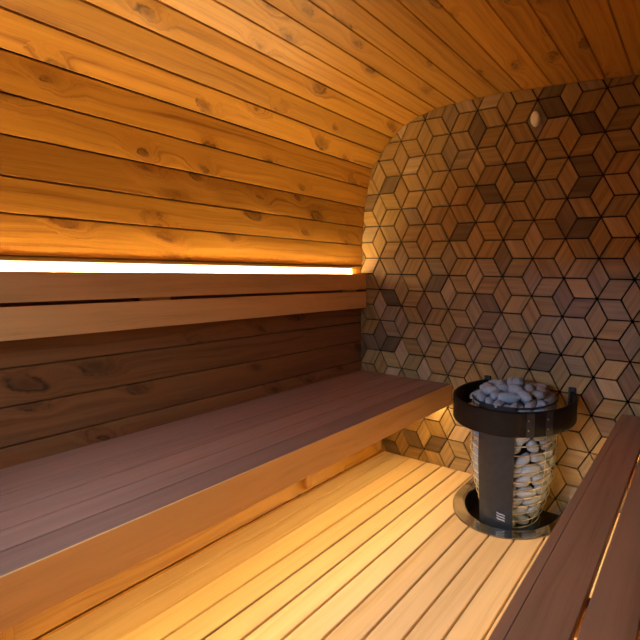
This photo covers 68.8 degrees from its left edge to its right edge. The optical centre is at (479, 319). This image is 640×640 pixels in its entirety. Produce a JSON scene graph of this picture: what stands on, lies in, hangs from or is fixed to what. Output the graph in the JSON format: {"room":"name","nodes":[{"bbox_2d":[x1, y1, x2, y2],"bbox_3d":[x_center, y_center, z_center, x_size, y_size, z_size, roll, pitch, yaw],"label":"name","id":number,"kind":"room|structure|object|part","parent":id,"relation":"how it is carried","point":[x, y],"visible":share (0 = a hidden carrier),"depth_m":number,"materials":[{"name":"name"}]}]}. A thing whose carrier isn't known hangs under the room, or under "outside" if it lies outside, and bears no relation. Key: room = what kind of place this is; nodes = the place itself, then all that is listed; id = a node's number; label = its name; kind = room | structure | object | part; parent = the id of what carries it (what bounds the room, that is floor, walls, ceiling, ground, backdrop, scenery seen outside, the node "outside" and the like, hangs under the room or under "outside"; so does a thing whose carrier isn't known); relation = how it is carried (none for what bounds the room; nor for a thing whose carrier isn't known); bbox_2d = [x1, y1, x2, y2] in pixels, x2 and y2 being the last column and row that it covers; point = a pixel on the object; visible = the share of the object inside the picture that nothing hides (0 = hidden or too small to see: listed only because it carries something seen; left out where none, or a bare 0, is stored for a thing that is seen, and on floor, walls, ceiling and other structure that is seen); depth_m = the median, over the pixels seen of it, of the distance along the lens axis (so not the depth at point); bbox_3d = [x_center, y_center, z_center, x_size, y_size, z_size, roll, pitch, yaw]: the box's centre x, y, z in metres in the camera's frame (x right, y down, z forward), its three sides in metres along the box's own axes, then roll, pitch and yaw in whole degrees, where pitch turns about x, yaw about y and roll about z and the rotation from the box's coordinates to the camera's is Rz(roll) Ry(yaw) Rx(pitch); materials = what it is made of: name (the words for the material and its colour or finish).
{"room":"spa","nodes":[
{"label":"spa","id":0,"kind":"room"},
{"bbox_2d":[0,6,383,639],"bbox_3d":[-1.129,0.097,1.432,0.374,1.883,2.480,4,7,27],"label":"wall","id":1,"kind":"structure","parent":0,"point":[59,394],"depth_m":1.54,"materials":[{"name":"brown wood"}]},
{"bbox_2d":[0,260,365,341],"bbox_3d":[-1.241,-0.081,1.476,0.040,0.230,2.396,4,7,27],"label":"backrest","id":2,"kind":"object","parent":1,"relation":"attached to","point":[155,307],"depth_m":1.55,"materials":[{"name":"brown wood"}]},
{"bbox_3d":[-1.265,-0.164,1.444,0.016,0.058,2.329,4,7,27],"label":"led strip","id":3,"kind":"part","parent":2,"relation":"part of","materials":[{"name":"white plastic"}]},
{"bbox_3d":[-1.232,-0.119,1.467,0.022,0.090,2.396,4,7,27],"label":"rail","id":4,"kind":"part","parent":2,"relation":"part of","materials":[{"name":"brown wood"}]},
{"bbox_2d":[0,370,451,639],"bbox_3d":[-0.992,0.659,1.423,0.638,0.455,2.399,4,7,27],"label":"bench","id":5,"kind":"object","parent":1,"relation":"attached to","point":[71,521],"visible":1,"depth_m":1.26,"materials":[{"name":"brown wood"}]},
{"bbox_3d":[-1.310,0.728,1.165,0.021,0.364,0.032,4,7,27],"label":"leg","id":6,"kind":"part","parent":5,"relation":"part of","materials":[{"name":"brown wood"}]},
{"bbox_3d":[-0.838,0.635,2.071,0.021,0.364,0.032,4,7,27],"label":"leg","id":7,"kind":"part","parent":5,"relation":"part of","materials":[{"name":"brown wood"}]},
{"bbox_3d":[-0.602,0.589,2.524,0.021,0.364,0.032,4,7,27],"label":"leg","id":8,"kind":"part","parent":5,"relation":"part of","materials":[{"name":"brown wood"}]},
{"bbox_2d":[0,0,639,152],"bbox_3d":[-0.291,-0.843,0.899,1.873,0.279,2.480,4,7,27],"label":"ceiling","id":9,"kind":"structure","parent":0,"point":[357,71],"depth_m":1.54,"materials":[{"name":"brown wood"}]},
{"bbox_2d":[361,75,639,514],"bbox_3d":[0.245,-0.052,2.073,2.164,2.047,0.011,4,7,27],"label":"wall","id":10,"kind":"structure","parent":0,"point":[626,95],"depth_m":2.09,"materials":[{"name":"tile"}]},
{"bbox_2d":[362,75,639,512],"bbox_3d":[0.251,-0.053,2.075,2.177,2.051,0.001,4,7,27],"label":"wall tiles","id":11,"kind":"structure","parent":10,"relation":"attached to","point":[605,84],"depth_m":2.02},
{"bbox_2d":[453,375,577,437],"bbox_3d":[0.134,0.381,1.911,0.561,0.121,0.453,4,7,27],"label":"guard","id":12,"kind":"object","parent":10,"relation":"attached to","point":[475,418],"visible":0.93,"depth_m":1.72,"materials":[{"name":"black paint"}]},
{"bbox_2d":[530,111,540,129],"bbox_3d":[0.253,-0.915,1.958,0.045,0.080,0.027,4,7,27],"label":"cap","id":13,"kind":"object","parent":10,"relation":"attached to","point":[535,118],"visible":1,"depth_m":1.95,"materials":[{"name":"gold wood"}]},
{"bbox_3d":[-0.325,1.093,1.127,1.638,0.032,2.502,4,7,27],"label":"floor","id":14,"kind":"structure","parent":0,"visible":0},
{"bbox_2d":[42,451,619,639],"bbox_3d":[-0.325,0.997,1.114,1.803,0.081,2.389,4,7,27],"label":"duckboard","id":15,"kind":"object","parent":14,"relation":"on","point":[381,550],"visible":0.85,"depth_m":1.51,"materials":[{"name":"brown wood"}]},
{"bbox_2d":[453,475,570,541],"bbox_3d":[0.126,0.916,1.975,0.565,0.099,0.441,4,7,27],"label":"tray","id":16,"kind":"object","parent":14,"relation":"on","point":[466,500],"visible":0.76,"depth_m":1.93,"materials":[{"name":"metal"}]},
{"bbox_2d":[470,388,558,530],"bbox_3d":[0.154,0.645,1.989,0.405,0.619,0.405,-2,7,-26],"label":"stove","id":17,"kind":"object","parent":16,"relation":"in","point":[496,456],"visible":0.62,"depth_m":1.82,"materials":[{"name":"black paint"}]},
{"bbox_2d":[470,389,488,398],"bbox_3d":[0.002,0.341,1.975,0.099,0.049,0.054,-1,7,-15],"label":"stone","id":18,"kind":"object","parent":17,"relation":"on","point":[474,393],"visible":0.4,"depth_m":1.96,"materials":[{"name":"grey stone"}]},
{"bbox_2d":[480,382,491,388],"bbox_3d":[0.038,0.313,1.988,0.077,0.048,0.057,7,9,44],"label":"stone","id":19,"kind":"object","parent":18,"relation":"on","point":[485,383],"visible":0.43,"depth_m":1.98,"materials":[{"name":"grey stone"}]},
{"bbox_3d":[0.066,0.625,1.822,0.169,0.545,0.036,4,7,27],"label":"plate","id":20,"kind":"part","parent":17,"relation":"part of","materials":[{"name":"black paint"}]},
{"bbox_2d":[510,402,523,411],"bbox_3d":[0.154,0.372,1.810,0.052,0.047,0.096,4,7,23],"label":"stone","id":21,"kind":"object","parent":17,"relation":"on","point":[516,404],"visible":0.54,"depth_m":1.79,"materials":[{"name":"grey stone"}]},
{"bbox_2d":[512,504,527,516],"bbox_3d":[0.167,0.841,1.889,0.096,0.053,0.048,0,6,-5],"label":"stone","id":22,"kind":"object","parent":17,"relation":"in","point":[516,510],"visible":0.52,"depth_m":1.87,"materials":[{"name":"grey stone"}]},
{"bbox_2d":[513,495,523,507],"bbox_3d":[0.144,0.792,1.865,0.094,0.066,0.049,2,6,5],"label":"stone","id":23,"kind":"object","parent":22,"relation":"on","point":[515,502],"visible":0.27,"depth_m":1.84,"materials":[{"name":"grey stone"}]},
{"bbox_2d":[515,514,528,524],"bbox_3d":[0.188,0.889,1.915,0.071,0.053,0.048,0,6,-7],"label":"stone","id":24,"kind":"object","parent":17,"relation":"on","point":[524,516],"visible":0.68,"depth_m":1.90,"materials":[{"name":"grey stone"}]},
{"bbox_2d":[526,502,540,515],"bbox_3d":[0.235,0.846,1.919,0.091,0.057,0.047,-3,8,-35],"label":"stone","id":25,"kind":"object","parent":17,"relation":"in","point":[533,507],"visible":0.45,"depth_m":1.90,"materials":[{"name":"grey stone"}]},
{"bbox_2d":[522,494,538,504],"bbox_3d":[0.224,0.793,1.888,0.091,0.051,0.048,-4,8,-32],"label":"stone","id":26,"kind":"object","parent":25,"relation":"on","point":[532,500],"visible":0.53,"depth_m":1.87,"materials":[{"name":"grey stone"}]},
{"bbox_2d":[516,485,535,497],"bbox_3d":[0.199,0.747,1.855,0.096,0.057,0.049,-1,7,-17],"label":"stone","id":27,"kind":"object","parent":26,"relation":"on","point":[527,494],"visible":0.8,"depth_m":1.84,"materials":[{"name":"grey stone"}]},
{"bbox_2d":[513,476,530,486],"bbox_3d":[0.179,0.688,1.833,0.080,0.054,0.048,0,6,-5],"label":"stone","id":28,"kind":"object","parent":27,"relation":"on","point":[521,478],"visible":0.75,"depth_m":1.81,"materials":[{"name":"grey stone"}]},
{"bbox_2d":[514,467,521,477],"bbox_3d":[0.138,0.647,1.827,0.088,0.048,0.049,2,6,10],"label":"stone","id":29,"kind":"object","parent":28,"relation":"on","point":[516,470],"visible":0.46,"depth_m":1.81,"materials":[{"name":"grey stone"}]},
{"bbox_2d":[514,453,530,467],"bbox_3d":[0.178,0.593,1.815,0.072,0.062,0.048,1,6,-3],"label":"stone","id":30,"kind":"object","parent":29,"relation":"on","point":[519,460],"visible":0.88,"depth_m":1.80,"materials":[{"name":"grey stone"}]},
{"bbox_2d":[521,464,540,476],"bbox_3d":[0.215,0.644,1.835,0.098,0.059,0.048,-1,7,-20],"label":"stone","id":31,"kind":"object","parent":28,"relation":"on","point":[532,468],"visible":0.82,"depth_m":1.81,"materials":[{"name":"grey stone"}]},
{"bbox_2d":[536,491,546,499],"bbox_3d":[0.275,0.792,1.945,0.060,0.065,0.046,-5,9,-42],"label":"stone","id":32,"kind":"object","parent":17,"relation":"in","point":[543,496],"visible":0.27,"depth_m":1.92,"materials":[{"name":"grey stone"}]},
{"bbox_2d":[534,481,547,493],"bbox_3d":[0.268,0.740,1.899,0.048,0.056,0.087,7,9,42],"label":"stone","id":33,"kind":"object","parent":32,"relation":"on","point":[538,491],"visible":0.59,"depth_m":1.87,"materials":[{"name":"grey stone"}]},
{"bbox_2d":[531,472,545,484],"bbox_3d":[0.256,0.690,1.863,0.082,0.052,0.047,-4,8,-37],"label":"stone","id":34,"kind":"object","parent":33,"relation":"on","point":[540,475],"visible":0.75,"depth_m":1.84,"materials":[{"name":"grey stone"}]},
{"label":"stone","id":35,"kind":"object","parent":33,"relation":"on","visible":0},
{"bbox_2d":[538,462,550,473],"bbox_3d":[0.281,0.646,1.882,0.048,0.075,0.077,5,8,32],"label":"stone","id":36,"kind":"object","parent":35,"relation":"on","point":[541,465],"visible":0.57,"depth_m":1.86,"materials":[{"name":"grey stone"}]},
{"bbox_2d":[530,452,544,462],"bbox_3d":[0.252,0.590,1.841,0.096,0.051,0.046,-3,8,-33],"label":"stone","id":37,"kind":"object","parent":36,"relation":"on","point":[538,458],"visible":0.77,"depth_m":1.81,"materials":[{"name":"grey stone"}]},
{"bbox_2d":[526,439,538,452],"bbox_3d":[0.222,0.536,1.823,0.054,0.061,0.046,0,6,-9],"label":"stone","id":38,"kind":"object","parent":37,"relation":"on","point":[530,442],"visible":0.91,"depth_m":1.80,"materials":[{"name":"grey stone"}]},
{"bbox_2d":[543,443,553,458],"bbox_3d":[0.303,0.581,1.905,0.048,0.059,0.077,3,7,20],"label":"stone","id":39,"kind":"object","parent":36,"relation":"on","point":[548,454],"visible":0.55,"depth_m":1.88,"materials":[{"name":"grey stone"}]},
{"bbox_2d":[539,436,551,449],"bbox_3d":[0.285,0.534,1.867,0.048,0.055,0.080,7,9,42],"label":"stone","id":40,"kind":"object","parent":39,"relation":"on","point":[549,438],"visible":0.73,"depth_m":1.84,"materials":[{"name":"grey stone"}]},
{"bbox_2d":[533,436,545,440],"bbox_3d":[0.256,0.494,1.835,0.081,0.051,0.044,-5,9,-41],"label":"stone","id":41,"kind":"object","parent":40,"relation":"on","point":[536,438],"visible":0.33,"depth_m":1.81,"materials":[{"name":"grey stone"}]},
{"label":"stone","id":42,"kind":"object","parent":41,"relation":"on","visible":0},
{"bbox_2d":[546,401,554,410],"bbox_3d":[0.304,0.384,1.884,0.047,0.062,0.081,6,8,36],"label":"stone","id":43,"kind":"object","parent":42,"relation":"on","point":[552,407],"visible":0.38,"depth_m":1.86,"materials":[{"name":"grey stone"}]},
{"bbox_2d":[542,395,554,401],"bbox_3d":[0.300,0.358,1.901,0.070,0.045,0.051,-5,9,-44],"label":"stone","id":44,"kind":"object","parent":43,"relation":"on","point":[547,397],"visible":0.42,"depth_m":1.89,"materials":[{"name":"grey stone"}]},
{"bbox_2d":[546,455,554,465],"bbox_3d":[0.313,0.639,1.944,0.048,0.062,0.095,3,7,17],"label":"stone","id":45,"kind":"object","parent":35,"relation":"on","point":[550,462],"visible":0.39,"depth_m":1.91,"materials":[{"name":"grey stone"}]},
{"label":"stone","id":46,"kind":"object","parent":17,"relation":"in","visible":0},
{"label":"stone","id":47,"kind":"object","parent":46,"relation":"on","visible":0},
{"label":"stone","id":48,"kind":"object","parent":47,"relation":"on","visible":0},
{"bbox_3d":[0.051,0.741,1.885,0.083,0.044,0.048,33,25,36],"label":"stone","id":49,"kind":"object","parent":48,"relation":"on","visible":0},
{"bbox_3d":[0.038,0.687,1.887,0.049,0.056,0.080,-5,36,-43],"label":"stone","id":50,"kind":"object","parent":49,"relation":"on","visible":0},
{"label":"stone","id":51,"kind":"object","parent":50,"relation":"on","visible":0},
{"bbox_2d":[473,440,477,454],"bbox_3d":[-0.007,0.581,1.942,0.048,0.057,0.098,0,6,-11],"label":"stone","id":52,"kind":"object","parent":51,"relation":"on","point":[475,449],"visible":0.41,"depth_m":1.93,"materials":[{"name":"grey stone"}]},
{"bbox_3d":[0.026,0.590,1.877,0.048,0.053,0.065,-4,24,-39],"label":"stone","id":53,"kind":"object","parent":51,"relation":"on","visible":0},
{"label":"stone","id":54,"kind":"object","parent":53,"relation":"on","visible":0},
{"bbox_3d":[0.033,0.475,1.855,0.047,0.047,0.090,-5,-18,-42],"label":"stone","id":55,"kind":"object","parent":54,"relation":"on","visible":0},
{"label":"stone","id":56,"kind":"object","parent":55,"relation":"on","visible":0},
{"label":"stone","id":57,"kind":"object","parent":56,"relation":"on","visible":0},
{"bbox_2d":[493,399,504,407],"bbox_3d":[0.083,0.359,1.819,0.046,0.041,0.098,3,7,18],"label":"stone","id":58,"kind":"object","parent":57,"relation":"on","point":[498,402],"visible":0.63,"depth_m":1.79,"materials":[{"name":"grey stone"}]},
{"bbox_2d":[497,392,520,403],"bbox_3d":[0.124,0.334,1.833,0.107,0.050,0.049,3,7,6],"label":"stone","id":59,"kind":"object","parent":58,"relation":"on","point":[507,397],"visible":0.92,"depth_m":1.82,"materials":[{"name":"grey stone"}]},
{"label":"stone","id":60,"kind":"object","parent":50,"relation":"on","visible":0},
{"label":"stone","id":61,"kind":"object","parent":60,"relation":"on","visible":0},
{"bbox_2d":[514,444,521,453],"bbox_3d":[0.139,0.540,1.810,0.080,0.064,0.044,1,6,-1],"label":"stone","id":62,"kind":"object","parent":61,"relation":"on","point":[516,450],"visible":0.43,"depth_m":1.79,"materials":[{"name":"grey stone"}]},
{"bbox_2d":[515,438,529,445],"bbox_3d":[0.179,0.495,1.803,0.097,0.071,0.047,1,6,-2],"label":"stone","id":63,"kind":"object","parent":62,"relation":"on","point":[518,441],"visible":0.34,"depth_m":1.78,"materials":[{"name":"grey stone"}]},
{"label":"stone","id":64,"kind":"object","parent":63,"relation":"on","visible":0},
{"bbox_2d":[532,405,544,411],"bbox_3d":[0.247,0.389,1.818,0.071,0.058,0.047,-4,8,-36],"label":"stone","id":65,"kind":"object","parent":64,"relation":"on","point":[541,409],"visible":0.27,"depth_m":1.80,"materials":[{"name":"grey stone"}]},
{"bbox_2d":[535,399,548,410],"bbox_3d":[0.254,0.367,1.845,0.053,0.043,0.091,-5,9,-44],"label":"stone","id":66,"kind":"object","parent":65,"relation":"on","point":[539,402],"visible":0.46,"depth_m":1.82,"materials":[{"name":"grey stone"}]},
{"bbox_2d":[531,390,544,399],"bbox_3d":[0.252,0.331,1.877,0.060,0.046,0.077,-2,6,-28],"label":"stone","id":67,"kind":"object","parent":66,"relation":"on","point":[536,394],"visible":0.9,"depth_m":1.85,"materials":[{"name":"grey stone"}]},
{"label":"stone","id":68,"kind":"object","parent":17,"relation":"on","visible":0},
{"bbox_2d":[508,384,523,393],"bbox_3d":[0.161,0.310,1.890,0.079,0.053,0.053,4,7,27],"label":"stone","id":69,"kind":"object","parent":68,"relation":"on","point":[513,388],"visible":0.67,"depth_m":1.88,"materials":[{"name":"grey stone"}]},
{"bbox_3d":[0.212,0.358,1.893,0.048,0.043,0.093,1,-5,2],"label":"stone","id":70,"kind":"object","parent":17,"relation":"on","visible":0},
{"bbox_2d":[523,383,534,393],"bbox_3d":[0.221,0.311,1.919,0.050,0.049,0.084,1,6,0],"label":"stone","id":71,"kind":"object","parent":70,"relation":"on","point":[529,387],"visible":0.59,"depth_m":1.90,"materials":[{"name":"grey stone"}]},
{"label":"stone","id":72,"kind":"object","parent":17,"relation":"in","visible":0},
{"bbox_2d":[488,379,497,385],"bbox_3d":[0.073,0.310,2.043,0.046,0.053,0.106,-4,8,-39],"label":"stone","id":73,"kind":"object","parent":72,"relation":"on","point":[493,381],"visible":0.25,"depth_m":2.03,"materials":[{"name":"grey stone"}]},
{"label":"stone","id":74,"kind":"object","parent":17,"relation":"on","visible":0},
{"bbox_2d":[535,386,547,395],"bbox_3d":[0.276,0.323,1.935,0.058,0.042,0.095,1,6,-1],"label":"stone","id":75,"kind":"object","parent":74,"relation":"on","point":[540,388],"visible":0.62,"depth_m":1.91,"materials":[{"name":"grey stone"}]},
{"bbox_3d":[0.235,0.344,2.005,0.056,0.043,0.088,-3,20,-32],"label":"stone","id":76,"kind":"object","parent":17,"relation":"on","visible":0},
{"bbox_2d":[533,383,547,389],"bbox_3d":[0.271,0.316,1.986,0.088,0.044,0.052,5,8,34],"label":"stone","id":77,"kind":"object","parent":76,"relation":"on","point":[537,384],"visible":0.38,"depth_m":1.97,"materials":[{"name":"grey stone"}]},
{"label":"stone","id":78,"kind":"object","parent":76,"relation":"on","visible":0},
{"bbox_2d":[513,377,524,386],"bbox_3d":[0.176,0.287,1.959,0.054,0.048,0.087,1,6,1],"label":"stone","id":79,"kind":"object","parent":78,"relation":"on","point":[517,380],"visible":0.74,"depth_m":1.93,"materials":[{"name":"grey stone"}]},
{"label":"stone","id":80,"kind":"object","parent":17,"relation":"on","visible":0},
{"bbox_2d":[507,377,513,384],"bbox_3d":[0.155,0.295,2.010,0.051,0.053,0.086,6,8,35],"label":"stone","id":81,"kind":"object","parent":80,"relation":"on","point":[510,379],"visible":0.34,"depth_m":1.98,"materials":[{"name":"grey stone"}]},
{"bbox_3d":[0.085,0.351,1.903,0.084,0.044,0.053,0,6,23],"label":"stone","id":82,"kind":"object","parent":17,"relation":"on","visible":0},
{"bbox_2d":[497,383,508,392],"bbox_3d":[0.112,0.310,1.917,0.075,0.054,0.050,-1,7,-15],"label":"stone","id":83,"kind":"object","parent":82,"relation":"on","point":[503,387],"visible":0.5,"depth_m":1.89,"materials":[{"name":"grey stone"}]},
{"label":"stone","id":84,"kind":"object","parent":17,"relation":"in","visible":0},
{"bbox_2d":[477,391,487,401],"bbox_3d":[0.009,0.350,1.930,0.050,0.052,0.075,3,7,20],"label":"stone","id":85,"kind":"object","parent":84,"relation":"on","point":[481,396],"visible":0.69,"depth_m":1.90,"materials":[{"name":"grey stone"}]},
{"bbox_2d":[482,385,497,394],"bbox_3d":[0.045,0.316,1.920,0.088,0.047,0.048,5,7,30],"label":"stone","id":86,"kind":"object","parent":85,"relation":"on","point":[488,389],"visible":0.72,"depth_m":1.90,"materials":[{"name":"grey stone"}]},
{"bbox_3d":[0.041,0.376,1.845,0.048,0.051,0.070,-5,-9,-43],"label":"stone","id":87,"kind":"object","parent":17,"relation":"in","visible":0},
{"bbox_2d":[485,396,495,403],"bbox_3d":[0.045,0.357,1.858,0.050,0.052,0.072,6,8,38],"label":"stone","id":88,"kind":"object","parent":87,"relation":"on","point":[488,400],"visible":0.49,"depth_m":1.83,"materials":[{"name":"grey stone"}]},
{"bbox_2d":[490,389,502,399],"bbox_3d":[0.070,0.324,1.863,0.050,0.040,0.084,3,7,21],"label":"stone","id":89,"kind":"object","parent":88,"relation":"on","point":[494,394],"visible":0.84,"depth_m":1.83,"materials":[{"name":"grey stone"}]},
{"bbox_3d":[0.505,0.253,0.596,0.374,1.817,2.480,4,7,27],"label":"wall","id":90,"kind":"structure","parent":0,"visible":0},
{"bbox_2d":[488,414,639,639],"bbox_3d":[0.356,0.711,0.725,0.629,0.329,2.398,4,7,27],"label":"bench","id":91,"kind":"object","parent":90,"relation":"attached to","point":[552,601],"visible":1,"depth_m":0.90,"materials":[{"name":"brown wood"}]},
{"label":"stone","id":92,"kind":"object","parent":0,"visible":0},
{"bbox_2d":[496,379,506,385],"bbox_3d":[0.099,0.304,1.980,0.052,0.050,0.082,4,7,22],"label":"stone","id":93,"kind":"object","parent":92,"relation":"on","point":[500,381],"visible":0.39,"depth_m":1.97,"materials":[{"name":"grey stone"}]},
{"label":"stone","id":94,"kind":"object","parent":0,"visible":0},
{"label":"stone","id":95,"kind":"object","parent":94,"relation":"on","visible":0},
{"bbox_2d":[516,407,529,411],"bbox_3d":[0.175,0.394,1.794,0.099,0.064,0.044,0,6,-10],"label":"stone","id":96,"kind":"object","parent":95,"relation":"on","point":[519,407],"visible":0.16,"depth_m":1.77,"materials":[{"name":"grey stone"}]},
{"bbox_2d":[524,399,536,411],"bbox_3d":[0.216,0.366,1.820,0.047,0.046,0.081,5,7,32],"label":"stone","id":97,"kind":"object","parent":96,"relation":"on","point":[533,402],"visible":0.75,"depth_m":1.80,"materials":[{"name":"grey stone"}]},
{"bbox_2d":[517,390,531,402],"bbox_3d":[0.191,0.329,1.836,0.047,0.052,0.090,-2,7,-23],"label":"stone","id":98,"kind":"object","parent":97,"relation":"on","point":[526,397],"visible":0.92,"depth_m":1.81,"materials":[{"name":"grey stone"}]},
{"label":"stone","id":99,"kind":"object","parent":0,"visible":0},
{"bbox_2d":[547,392,555,400],"bbox_3d":[0.320,0.356,1.955,0.058,0.042,0.097,4,7,23],"label":"stone","id":100,"kind":"object","parent":99,"relation":"on","point":[552,394],"visible":0.45,"depth_m":1.94,"materials":[{"name":"stone"}]},
{"bbox_3d":[-0.862,0.166,-0.075,2.193,2.054,0.020,4,7,27],"label":"wall","id":101,"kind":"structure","parent":0,"visible":0},
{"bbox_2d":[0,48,379,639],"bbox_3d":[-0.304,0.054,1.010,2.221,2.093,2.502,4,7,27],"label":"trim","id":102,"kind":"structure","parent":101,"relation":"attached to","point":[0,48],"depth_m":1.54,"materials":[{"name":"brown wood"}]}
]}

